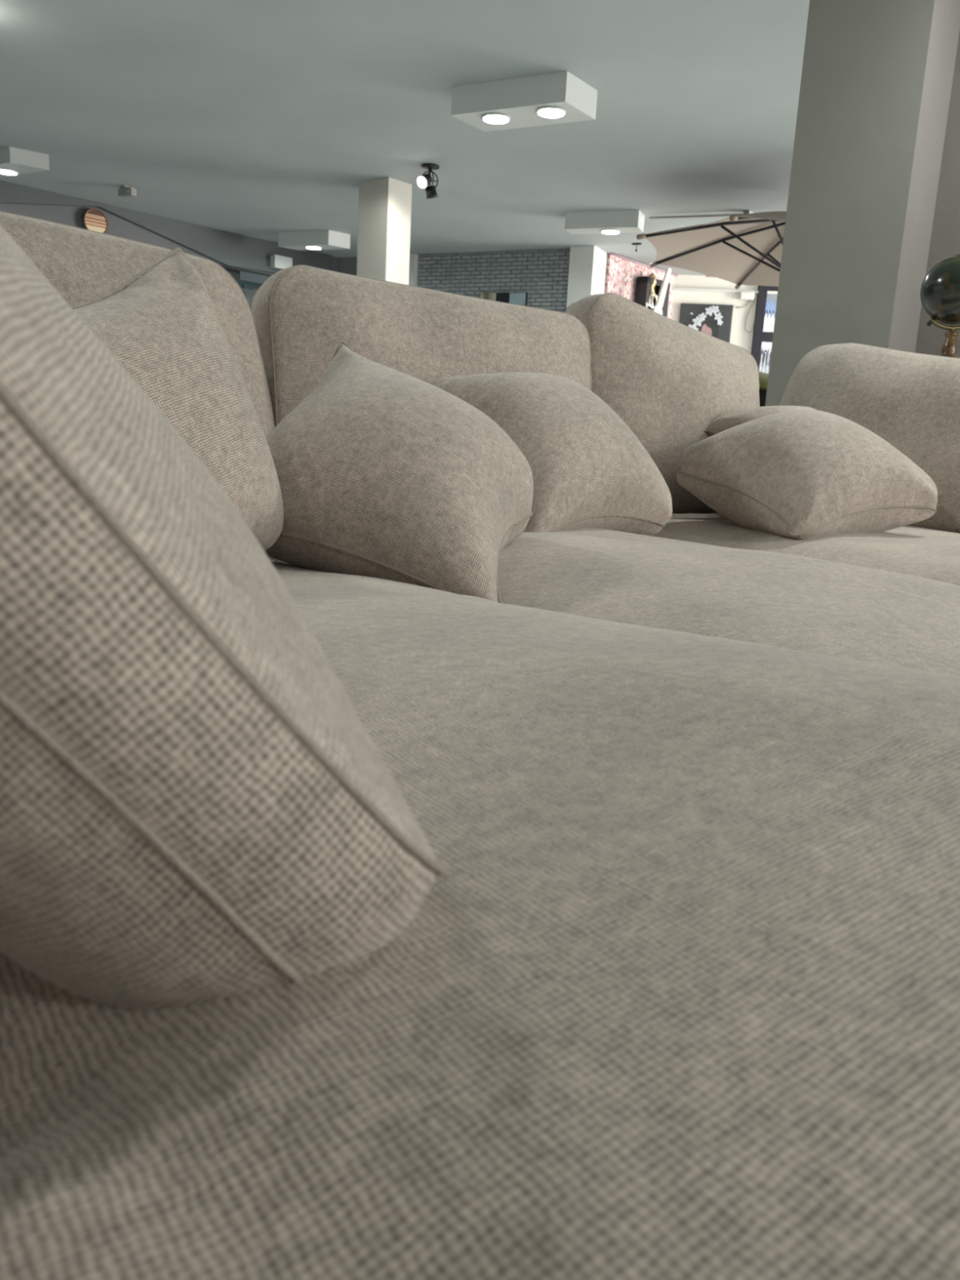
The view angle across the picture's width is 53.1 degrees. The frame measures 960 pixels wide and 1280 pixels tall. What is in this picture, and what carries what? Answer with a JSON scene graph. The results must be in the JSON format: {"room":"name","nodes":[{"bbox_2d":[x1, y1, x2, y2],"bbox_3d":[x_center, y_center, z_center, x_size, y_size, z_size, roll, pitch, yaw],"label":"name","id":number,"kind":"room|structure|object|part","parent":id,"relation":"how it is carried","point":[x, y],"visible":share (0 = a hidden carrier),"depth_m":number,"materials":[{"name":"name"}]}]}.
{"room":"store","nodes":[
{"label":"store","id":0,"kind":"room"},
{"bbox_2d":[0,203,188,253],"bbox_3d":[-6.102,-2.823,8.202,0.150,2.860,8.047,13,16,40],"label":"wall","id":1,"kind":"structure","parent":0,"point":[71,215],"depth_m":9.94,"materials":[{"name":"grey paint"}]},
{"bbox_2d":[83,208,107,233],"bbox_3d":[-3.989,-4.335,9.980,0.019,0.262,0.262,13,16,40],"label":"round plaque","id":2,"kind":"object","parent":1,"relation":"attached to","point":[94,220],"visible":0.85,"depth_m":9.97,"materials":[{"name":"brown wood"}]},
{"bbox_2d":[0,180,332,273],"bbox_3d":[-3.860,-4.317,10.200,0.059,0.515,5.812,13,16,40],"label":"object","id":3,"kind":"structure","parent":1,"relation":"attached to","point":[229,249],"depth_m":10.90,"materials":[{"name":"paint"}]},
{"bbox_2d":[188,248,337,276],"bbox_3d":[-2.587,-4.645,11.732,0.150,0.368,2.264,13,16,40],"label":"trim","id":4,"kind":"structure","parent":1,"relation":"attached to","point":[334,259],"depth_m":11.56,"materials":[{"name":"grey paint"}]},
{"bbox_2d":[270,254,292,270],"bbox_3d":[-2.408,-4.571,11.655,0.100,0.145,0.260,13,16,40],"label":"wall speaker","id":5,"kind":"object","parent":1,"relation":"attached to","point":[278,262],"visible":0.79,"depth_m":11.59,"materials":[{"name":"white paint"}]},
{"bbox_2d":[240,271,269,292],"bbox_3d":[-4.002,-3.860,13.719,0.150,2.860,7.104,13,16,40],"label":"wall","id":6,"kind":"structure","parent":0,"point":[245,276],"depth_m":14.02,"materials":[{"name":"grey"}]},
{"bbox_2d":[236,280,262,289],"bbox_3d":[-3.164,-4.500,12.075,0.300,0.050,0.900,13,16,40],"label":"glass shelf","id":7,"kind":"object","parent":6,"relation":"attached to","point":[243,284],"visible":0.24,"depth_m":12.19,"materials":[{"name":"teal"}]},
{"bbox_2d":[223,267,239,281],"bbox_3d":[-3.148,-4.481,11.789,0.250,0.130,0.320,13,16,40],"label":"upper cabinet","id":8,"kind":"object","parent":7,"relation":"on","point":[235,273],"visible":0.19,"depth_m":11.77,"materials":[{"name":"grey"}]},
{"bbox_2d":[356,177,412,284],"bbox_3d":[-0.921,-2.692,8.909,0.390,2.858,0.285,13,15,40],"label":"pillar","id":9,"kind":"structure","parent":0,"point":[384,204],"depth_m":8.59,"materials":[{"name":"grey paint"}]},
{"bbox_2d":[0,0,809,275],"bbox_3d":[0.155,-2.899,2.665,26.000,0.200,20.400,3,12,0],"label":"ceiling","id":10,"kind":"structure","parent":0,"point":[260,119],"depth_m":6.68,"materials":[{"name":"paint"}]},
{"bbox_2d":[0,146,48,177],"bbox_3d":[-4.188,-4.150,8.391,0.961,0.140,0.286,10,14,30],"label":"ceiling light","id":11,"kind":"object","parent":10,"relation":"attached to","point":[13,161],"visible":1,"depth_m":8.20,"materials":[{"name":"white paint"}]},
{"bbox_3d":[-4.128,-4.075,8.382,0.169,0.004,0.169,0,12,-17],"label":"led panel","id":12,"kind":"part","parent":11,"relation":"part of","materials":[{"name":"white plastic"}]},
{"bbox_2d":[118,184,136,197],"bbox_3d":[-3.390,-4.312,9.242,0.183,0.088,0.104,12,15,37],"label":"emergency light","id":13,"kind":"object","parent":10,"relation":"attached to","point":[125,191],"visible":1,"depth_m":9.21,"materials":[{"name":"grey plastic"}]},
{"bbox_2d":[278,230,350,250],"bbox_3d":[-1.895,-4.547,10.961,0.802,0.170,0.265,8,13,22],"label":"ceiling light","id":14,"kind":"object","parent":10,"relation":"attached to","point":[317,239],"visible":1,"depth_m":10.88,"materials":[{"name":"white paint"}]},
{"bbox_3d":[-1.892,-4.456,10.935,0.169,0.004,0.169,0,12,-17],"label":"led panel","id":15,"kind":"part","parent":14,"relation":"part of","materials":[{"name":"white plastic"}]},
{"bbox_2d":[417,163,439,199],"bbox_3d":[-0.425,-3.805,7.987,0.150,0.255,0.176,10,13,29],"label":"ceiling spotlight","id":16,"kind":"object","parent":10,"relation":"attached to","point":[423,180],"visible":1,"depth_m":7.97,"materials":[{"name":"black paint"}]},
{"bbox_2d":[450,71,597,131],"bbox_3d":[0.278,-3.418,6.137,0.853,0.185,0.365,9,13,27],"label":"ceiling light","id":17,"kind":"object","parent":10,"relation":"attached to","point":[559,97],"visible":1,"depth_m":6.02,"materials":[{"name":"white paint"}]},
{"bbox_3d":[0.102,-3.344,6.181,0.165,0.004,0.165,2,12,-6],"label":"led panel","id":18,"kind":"part","parent":17,"relation":"part of","materials":[{"name":"white plastic"}]},
{"bbox_3d":[0.444,-3.289,6.006,0.165,0.004,0.165,0,12,-17],"label":"led panel","id":19,"kind":"part","parent":17,"relation":"part of","materials":[{"name":"white plastic"}]},
{"bbox_2d":[564,209,644,234],"bbox_3d":[1.205,-4.037,9.312,0.728,0.170,0.227,7,13,20],"label":"ceiling light","id":20,"kind":"object","parent":10,"relation":"attached to","point":[607,222],"visible":1,"depth_m":9.22,"materials":[{"name":"white paint"}]},
{"bbox_3d":[1.262,-3.949,9.316,0.169,0.004,0.169,0,12,-17],"label":"led panel","id":21,"kind":"part","parent":20,"relation":"part of","materials":[{"name":"white plastic"}]},
{"bbox_2d":[631,243,641,252],"bbox_3d":[1.720,-4.311,10.570,0.100,0.094,0.030,9,13,25],"label":"ceiling hook","id":22,"kind":"object","parent":10,"relation":"hanging from","point":[636,244],"visible":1,"depth_m":10.56,"materials":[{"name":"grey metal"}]},
{"bbox_2d":[648,210,754,218],"bbox_3d":[2.085,-4.001,9.087,0.969,0.050,0.104,8,13,23],"label":"rod","id":23,"kind":"object","parent":10,"relation":"attached to","point":[744,211],"visible":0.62,"depth_m":9.07,"materials":[{"name":"grey metal"}]},
{"bbox_3d":[2.058,-4.000,9.076,0.928,0.020,0.020,8,13,20],"label":"rod","id":24,"kind":"part","parent":23,"relation":"part of","materials":[{"name":"grey metal"}]},
{"bbox_2d":[337,248,570,312],"bbox_3d":[-0.430,-3.322,12.061,3.272,2.859,0.168,9,13,25],"label":"wall","id":25,"kind":"structure","parent":0,"point":[543,274],"depth_m":11.45,"materials":[{"name":"grey brick"}]},
{"bbox_2d":[408,253,418,286],"bbox_3d":[-0.894,-3.367,12.154,0.085,2.850,0.100,9,13,25],"label":"trim","id":26,"kind":"structure","parent":25,"relation":"attached to","point":[413,264],"depth_m":11.87,"materials":[{"name":"white paint"}]},
{"bbox_2d":[480,292,497,301],"bbox_3d":[0.089,-3.858,11.587,0.224,0.620,0.040,9,13,25],"label":"picture","id":27,"kind":"object","parent":25,"relation":"attached to","point":[487,295],"visible":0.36,"depth_m":11.51,"materials":[{"name":"beige"}]},
{"bbox_2d":[497,292,509,302],"bbox_3d":[0.272,-3.826,11.502,0.131,0.620,0.040,9,13,25],"label":"picture","id":28,"kind":"object","parent":25,"relation":"attached to","point":[503,297],"visible":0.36,"depth_m":11.43,"materials":[{"name":"black"}]},
{"bbox_2d":[508,292,527,306],"bbox_3d":[0.437,-3.799,11.424,0.218,0.620,0.040,9,13,25],"label":"picture","id":29,"kind":"object","parent":25,"relation":"attached to","point":[517,298],"visible":0.36,"depth_m":11.35,"materials":[{"name":"blue"}]},
{"bbox_2d":[566,245,607,307],"bbox_3d":[1.202,-3.094,11.383,0.287,2.856,0.550,9,13,25],"label":"pillar","id":30,"kind":"structure","parent":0,"point":[588,264],"depth_m":10.93,"materials":[{"name":"white paint"}]},
{"bbox_2d":[604,253,675,319],"bbox_3d":[1.931,-3.206,12.111,0.120,2.858,1.656,13,15,39],"label":"wall","id":31,"kind":"structure","parent":0,"point":[621,274],"depth_m":11.50,"materials":[{"name":"paint"}]},
{"bbox_2d":[635,272,670,316],"bbox_3d":[2.108,-3.905,11.876,0.163,1.170,0.533,13,15,39],"label":"shadow box","id":32,"kind":"object","parent":31,"relation":"attached to","point":[648,287],"visible":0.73,"depth_m":11.65,"materials":[{"name":"black paint"}]},
{"bbox_3d":[1.951,-3.844,11.714,0.149,1.100,0.070,13,15,39],"label":"frame","id":33,"kind":"part","parent":32,"relation":"part of","materials":[{"name":"black paint"}]},
{"bbox_3d":[2.129,-4.375,11.783,0.149,0.070,0.533,13,15,39],"label":"frame","id":34,"kind":"part","parent":32,"relation":"part of","materials":[{"name":"black paint"}]},
{"bbox_3d":[2.202,-3.890,12.004,0.149,1.100,0.224,13,15,39],"label":"frame","id":35,"kind":"part","parent":32,"relation":"part of","materials":[{"name":"black paint"}]},
{"bbox_2d":[610,253,715,277],"bbox_3d":[2.170,-4.585,11.843,1.859,0.032,0.453,-5,14,-34],"label":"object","id":36,"kind":"object","parent":31,"relation":"attached to","point":[612,254],"visible":0.74,"depth_m":11.66,"materials":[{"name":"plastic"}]},
{"bbox_2d":[671,274,758,353],"bbox_3d":[2.854,-3.260,12.613,1.241,2.857,0.150,4,12,6],"label":"wall","id":37,"kind":"structure","parent":0,"point":[739,336],"depth_m":12.30,"materials":[{"name":"white paint"}]},
{"bbox_2d":[679,302,733,342],"bbox_3d":[2.876,-3.780,12.400,0.656,1.050,0.054,4,12,6],"label":"picture","id":38,"kind":"object","parent":37,"relation":"attached to","point":[713,320],"visible":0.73,"depth_m":12.32,"materials":[{"name":"grey paper"}]},
{"bbox_2d":[701,324,711,336],"bbox_3d":[2.885,-3.911,12.362,0.181,0.330,0.004,4,12,6],"label":"print","id":39,"kind":"object","parent":38,"relation":"attached to","point":[705,328],"depth_m":12.34},
{"bbox_2d":[703,315,719,338],"bbox_3d":[2.962,-3.948,12.345,0.215,0.402,0.004,4,12,6],"label":"print","id":40,"kind":"object","parent":38,"relation":"attached to","point":[711,323],"depth_m":12.33,"materials":[{"name":"multicoloured"}]},
{"bbox_2d":[671,287,777,293],"bbox_3d":[3.157,-4.445,12.261,1.900,0.030,0.100,4,12,6],"label":"trim","id":41,"kind":"structure","parent":37,"relation":"attached to","point":[672,288],"depth_m":12.23,"materials":[{"name":"white paint"}]},
{"bbox_2d":[739,291,755,300],"bbox_3d":[3.389,-4.364,12.198,0.170,0.090,0.080,4,12,6],"label":"wall lamp","id":42,"kind":"object","parent":37,"relation":"attached to","point":[744,295],"depth_m":12.16,"materials":[{"name":"white paint"}]},
{"bbox_2d":[745,297,755,333],"bbox_3d":[3.456,-4.140,12.266,0.124,0.439,0.014,4,12,6],"label":"cord","id":43,"kind":"object","parent":42,"relation":"hanging from","point":[754,297],"visible":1,"depth_m":12.28,"materials":[{"name":"grey plastic"}]},
{"bbox_2d":[751,285,777,373],"bbox_3d":[3.927,-3.136,12.434,0.923,2.800,0.160,4,12,6],"label":"window","id":44,"kind":"structure","parent":37,"relation":"in","point":[766,304],"depth_m":12.25,"materials":[{"name":"black"}]},
{"bbox_3d":[3.966,-3.856,12.284,0.733,0.115,0.140,4,12,6],"label":"frame","id":45,"kind":"part","parent":44,"relation":"part of","materials":[{"name":"black metal"}]},
{"bbox_3d":[3.944,-3.550,12.340,0.714,1.750,0.028,4,12,6],"label":"pane","id":46,"kind":"part","parent":44,"relation":"part of","materials":[{"name":"clear glass"}]},
{"bbox_3d":[3.998,-4.456,12.159,0.733,0.100,0.140,4,12,6],"label":"frame","id":47,"kind":"part","parent":44,"relation":"part of","materials":[{"name":"black"}]},
{"bbox_2d":[764,0,959,406],"bbox_3d":[1.552,-1.516,3.899,0.470,2.858,0.500,13,15,40],"label":"pillar","id":48,"kind":"structure","parent":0,"point":[877,77],"depth_m":3.64,"materials":[{"name":"grey paint"}]},
{"bbox_2d":[915,31,959,357],"bbox_3d":[3.005,-1.211,2.813,3.200,2.858,0.150,13,15,40],"label":"wall","id":49,"kind":"structure","parent":0,"point":[944,242],"depth_m":3.71,"materials":[{"name":"white paint"}]},
{"bbox_3d":[0.028,-0.526,6.019,26.000,0.100,26.000,3,12,0],"label":"floor","id":50,"kind":"structure","parent":0,"visible":0},
{"bbox_2d":[242,289,255,306],"bbox_3d":[-2.947,-3.426,13.036,0.040,2.400,0.700,11,14,33],"label":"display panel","id":51,"kind":"object","parent":50,"relation":"on","point":[249,295],"visible":0.07,"depth_m":12.58,"materials":[{"name":"grey"}]},
{"bbox_2d":[0,513,959,1279],"bbox_3d":[0.436,0.009,1.493,3.300,0.740,2.632,-5,14,-35],"label":"sectional sofa","id":52,"kind":"object","parent":50,"relation":"on","point":[676,996],"visible":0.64,"depth_m":0.27,"materials":[{"name":"beige fabric"}]},
{"bbox_2d":[0,210,275,436],"bbox_3d":[-0.744,-0.455,1.619,0.847,0.486,0.251,-5,14,-36],"label":"cushion","id":53,"kind":"object","parent":52,"relation":"on","point":[84,266],"visible":0.16,"depth_m":1.61,"materials":[{"name":"beige fabric"}]},
{"bbox_2d":[72,247,283,550],"bbox_3d":[-0.417,-0.286,1.144,0.304,0.394,0.408,9,13,26],"label":"throw pillow","id":54,"kind":"object","parent":52,"relation":"on","point":[162,325],"visible":0.43,"depth_m":1.11,"materials":[{"name":"beige fabric"}]},
{"bbox_2d":[0,225,446,1009],"bbox_3d":[-0.295,-0.116,0.519,0.315,0.364,0.760,-3,13,-26],"label":"cushion","id":55,"kind":"object","parent":52,"relation":"on","point":[197,807],"visible":1,"depth_m":0.25,"materials":[{"name":"beige fabric"}]},
{"bbox_2d":[263,341,533,603],"bbox_3d":[-0.106,-0.267,1.396,0.477,0.360,0.397,8,13,23],"label":"throw pillow","id":56,"kind":"object","parent":52,"relation":"on","point":[384,472],"visible":0.77,"depth_m":1.26,"materials":[{"name":"beige fabric"}]},
{"bbox_2d":[249,264,591,426],"bbox_3d":[-0.085,-0.514,2.092,0.824,0.478,0.254,-6,15,-38],"label":"cushion","id":57,"kind":"object","parent":52,"relation":"on","point":[301,313],"visible":0.38,"depth_m":1.91,"materials":[{"name":"beige fabric"}]},
{"bbox_2d":[423,372,672,534],"bbox_3d":[0.122,-0.360,1.843,0.428,0.306,0.382,-8,16,-43],"label":"throw pillow","id":58,"kind":"object","parent":52,"relation":"on","point":[588,468],"visible":0.64,"depth_m":1.72,"materials":[{"name":"beige fabric"}]},
{"bbox_2d":[267,527,959,676],"bbox_3d":[0.217,-0.057,1.595,0.845,0.225,1.495,-5,14,-35],"label":"seat cushion","id":59,"kind":"object","parent":52,"relation":"on","point":[891,597],"depth_m":1.19,"materials":[{"name":"beige fabric"}]},
{"bbox_2d":[564,292,759,513],"bbox_3d":[0.488,-0.590,2.486,0.634,0.524,0.244,-5,14,-33],"label":"cushion","id":60,"kind":"object","parent":52,"relation":"on","point":[668,380],"visible":0.56,"depth_m":2.33,"materials":[{"name":"beige fabric"}]},
{"bbox_3d":[-0.255,-0.250,2.438,3.300,0.610,0.235,-5,14,-35],"label":"frame","id":61,"kind":"part","parent":52,"relation":"part of","materials":[{"name":"beige fabric"}]},
{"bbox_2d":[704,405,817,436],"bbox_3d":[0.785,-0.443,2.425,0.438,0.300,0.291,-6,15,-36],"label":"throw pillow","id":62,"kind":"object","parent":52,"relation":"on","point":[730,420],"visible":0.1,"depth_m":2.38,"materials":[{"name":"beige fabric"}]},
{"bbox_2d":[644,517,959,586],"bbox_3d":[0.940,-0.145,2.203,1.075,0.212,1.335,-5,14,-35],"label":"seat cushion","id":63,"kind":"object","parent":52,"relation":"on","point":[909,552],"depth_m":1.80,"materials":[{"name":"beige fabric"}]},
{"bbox_2d":[676,409,937,539],"bbox_3d":[0.730,-0.375,2.152,0.443,0.279,0.408,-3,13,-29],"label":"throw pillow","id":64,"kind":"object","parent":52,"relation":"on","point":[796,474],"visible":0.94,"depth_m":2.03,"materials":[{"name":"beige fabric"}]},
{"bbox_2d":[777,342,959,533],"bbox_3d":[1.196,-0.536,2.558,0.332,0.536,1.005,-5,14,-34],"label":"cushion","id":65,"kind":"object","parent":52,"relation":"on","point":[910,400],"visible":0.52,"depth_m":2.55,"materials":[{"name":"beige fabric"}]},
{"bbox_2d":[653,268,671,315],"bbox_3d":[2.059,-3.024,11.528,0.320,2.753,0.320,3,12,0],"label":"lamp","id":66,"kind":"object","parent":50,"relation":"on","point":[660,302],"visible":0.31,"depth_m":11.33,"materials":[{"name":"white plastic"}]},
{"bbox_2d":[635,211,786,289],"bbox_3d":[2.718,-2.365,8.471,2.719,2.780,2.719,6,12,15],"label":"parasol","id":67,"kind":"object","parent":50,"relation":"on","point":[745,249],"visible":0.34,"depth_m":8.77,"materials":[{"name":"beige fabric"}]},
{"bbox_2d":[759,371,768,406],"bbox_3d":[1.486,-0.961,5.504,0.480,1.116,0.480,3,12,0],"label":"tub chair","id":68,"kind":"object","parent":50,"relation":"on","point":[763,376],"visible":0.04,"depth_m":5.19,"materials":[{"name":"green fabric"}]},
{"bbox_2d":[759,371,768,389],"bbox_3d":[1.512,-1.453,5.401,0.470,0.110,0.470,3,12,0],"label":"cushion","id":69,"kind":"object","parent":68,"relation":"on","point":[763,376],"depth_m":5.20,"materials":[{"name":"green fabric"}]},
{"bbox_3d":[1.804,-0.391,3.157,0.813,0.987,0.762,3,12,0],"label":"console table","id":70,"kind":"object","parent":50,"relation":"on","visible":0},
{"bbox_2d":[920,253,959,358],"bbox_3d":[1.520,-1.064,3.082,0.214,0.330,0.214,10,14,30],"label":"globe","id":71,"kind":"object","parent":70,"relation":"on","point":[940,291],"visible":0.94,"depth_m":3.03,"materials":[{"name":"clear glass"}]},
{"bbox_3d":[1.546,-1.103,3.074,0.201,0.220,0.014,3,12,-1],"label":"meridian arm","id":72,"kind":"part","parent":71,"relation":"part of","materials":[{"name":"gold metal"}]}
]}

